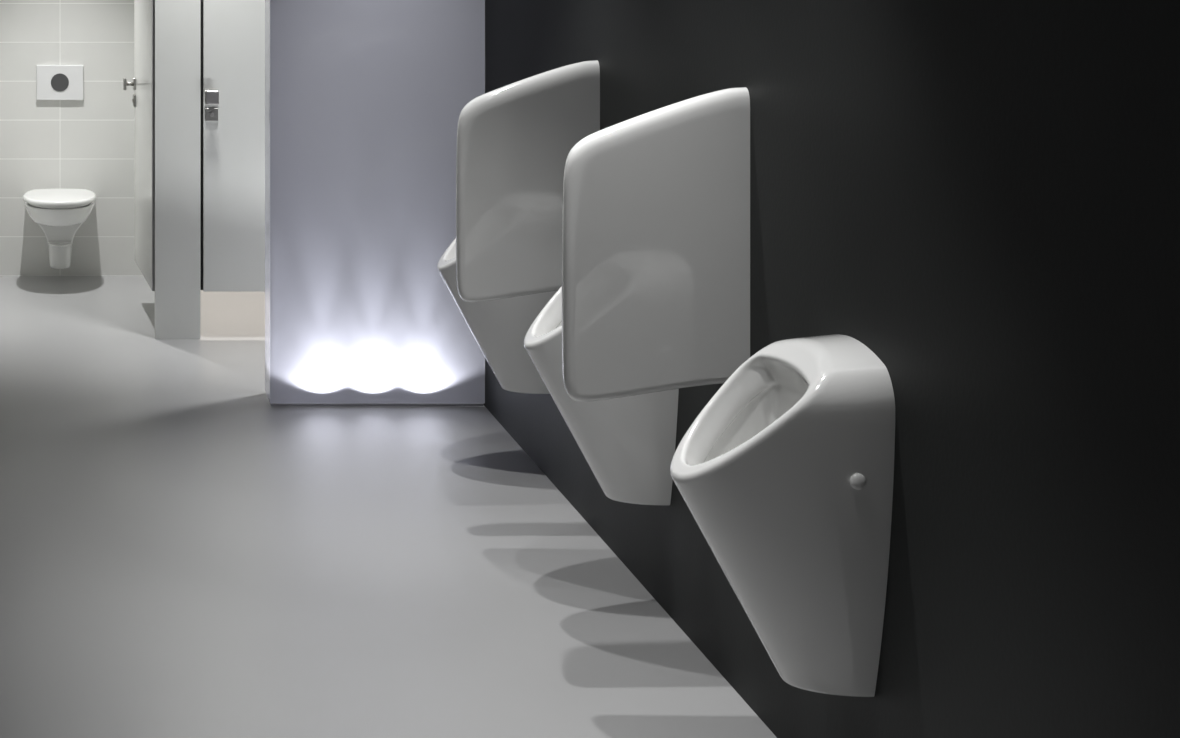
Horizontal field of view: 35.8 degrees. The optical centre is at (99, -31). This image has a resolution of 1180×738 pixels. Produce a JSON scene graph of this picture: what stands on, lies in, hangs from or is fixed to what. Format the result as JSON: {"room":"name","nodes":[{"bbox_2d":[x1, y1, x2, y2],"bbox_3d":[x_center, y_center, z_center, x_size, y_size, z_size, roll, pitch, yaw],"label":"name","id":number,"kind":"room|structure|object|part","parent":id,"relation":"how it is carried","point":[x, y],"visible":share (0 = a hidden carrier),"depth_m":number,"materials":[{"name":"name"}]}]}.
{"room":"public restroom","nodes":[
{"label":"public restroom","id":0,"kind":"room"},
{"bbox_2d":[0,0,142,275],"bbox_3d":[-1.244,0.290,8.950,5.511,2.620,0.100,0,0,0],"label":"wall","id":1,"kind":"structure","parent":0,"point":[87,143],"depth_m":8.90,"materials":[{"name":"white tile"}]},
{"bbox_2d":[23,188,95,268],"bbox_3d":[-0.206,1.335,8.630,0.373,0.401,0.540,0,0,0],"label":"toilet","id":2,"kind":"object","parent":1,"relation":"attached to","point":[59,212],"visible":1,"depth_m":8.53,"materials":[{"name":"ceramic"}]},
{"bbox_3d":[-0.206,1.171,8.606,0.330,0.012,0.429,0,0,0],"label":"seat","id":3,"kind":"part","parent":2,"relation":"part of","materials":[{"name":"white plastic"}]},
{"bbox_3d":[-0.206,1.148,8.603,0.373,0.028,0.486,0,0,0],"label":"lid","id":4,"kind":"part","parent":2,"relation":"part of","materials":[{"name":"white plastic"}]},
{"bbox_2d":[36,65,82,99],"bbox_3d":[-0.209,0.589,8.890,0.246,0.183,0.019,0,0,0],"label":"flush plate","id":5,"kind":"object","parent":1,"relation":"attached to","point":[53,82],"visible":1,"depth_m":8.88,"materials":[{"name":"white plastic"}]},
{"bbox_2d":[155,0,200,338],"bbox_3d":[0.337,0.290,7.392,0.198,2.620,0.040,0,0,0],"label":"wall","id":6,"kind":"structure","parent":0,"point":[177,22],"depth_m":7.37,"materials":[{"name":"white paint"}]},
{"bbox_2d":[123,0,154,290],"bbox_3d":[0.187,0.220,7.773,0.094,2.350,0.784,0,0,-4],"label":"door","id":7,"kind":"structure","parent":6,"relation":"in","point":[143,83],"depth_m":7.66,"materials":[{"name":"laminate"}]},
{"bbox_3d":[0.118,0.545,8.126,0.013,0.056,0.056,0,0,-4],"label":"knob","id":8,"kind":"part","parent":7,"relation":"part of","materials":[{"name":"metal"}]},
{"bbox_2d":[201,0,202,289],"bbox_3d":[0.444,0.188,7.420,0.037,2.415,0.014,0,0,0],"label":"trim","id":9,"kind":"structure","parent":6,"relation":"attached to","point":[201,0],"depth_m":7.41,"materials":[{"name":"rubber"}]},
{"bbox_2d":[203,0,264,291],"bbox_3d":[0.849,0.220,7.365,0.801,2.350,0.094,0,0,0],"label":"door","id":10,"kind":"structure","parent":6,"relation":"in","point":[233,30],"depth_m":7.37,"materials":[{"name":"white laminate"}]},
{"bbox_3d":[0.484,0.551,7.324,0.056,0.056,0.013,0,0,0],"label":"knob","id":11,"kind":"part","parent":10,"relation":"part of","materials":[{"name":"metal"}]},
{"bbox_2d":[0,276,776,737],"bbox_3d":[-1.294,1.650,3.750,5.611,0.100,10.500,0,0,0],"label":"floor","id":12,"kind":"structure","parent":0,"point":[185,553],"depth_m":4.58,"materials":[{"name":"grey concrete"}]},
{"bbox_2d":[265,0,484,405],"bbox_3d":[1.016,0.292,6.327,0.787,2.616,0.199,0,0,0],"label":"wall","id":13,"kind":"structure","parent":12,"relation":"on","point":[365,100],"depth_m":6.23,"materials":[{"name":"paint"}]},
{"bbox_2d":[483,0,1179,737],"bbox_3d":[1.461,0.290,3.700,0.100,2.620,10.400,0,0,0],"label":"wall","id":14,"kind":"structure","parent":0,"point":[981,196],"depth_m":2.79,"materials":[{"name":"black paint"}]},
{"bbox_2d":[437,238,556,393],"bbox_3d":[1.241,1.009,5.395,0.339,0.641,0.326,0,0,0],"label":"urinal","id":15,"kind":"object","parent":14,"relation":"attached to","point":[499,327],"visible":0.35,"depth_m":5.31,"materials":[{"name":"ceramic"}]},
{"bbox_2d":[456,60,599,301],"bbox_3d":[1.211,0.598,4.824,0.400,0.684,0.054,0,0,0],"label":"divider","id":16,"kind":"object","parent":14,"relation":"attached to","point":[515,140],"visible":0.89,"depth_m":4.80,"materials":[{"name":"ceramic"}]},
{"bbox_2d":[524,286,678,505],"bbox_3d":[1.241,1.009,4.287,0.339,0.641,0.326,0,0,0],"label":"urinal","id":17,"kind":"object","parent":14,"relation":"attached to","point":[628,443],"visible":0.4,"depth_m":4.20,"materials":[{"name":"ceramic"}]},
{"bbox_2d":[562,87,749,401],"bbox_3d":[1.211,0.598,3.715,0.400,0.684,0.054,0,0,0],"label":"divider","id":18,"kind":"object","parent":14,"relation":"attached to","point":[656,209],"visible":0.99,"depth_m":3.69,"materials":[{"name":"ceramic"}]},
{"bbox_2d":[670,334,894,696],"bbox_3d":[1.241,1.009,3.178,0.339,0.641,0.326,0,0,0],"label":"urinal","id":19,"kind":"object","parent":14,"relation":"attached to","point":[786,472],"visible":1,"depth_m":3.07,"materials":[{"name":"ceramic"}]}
]}

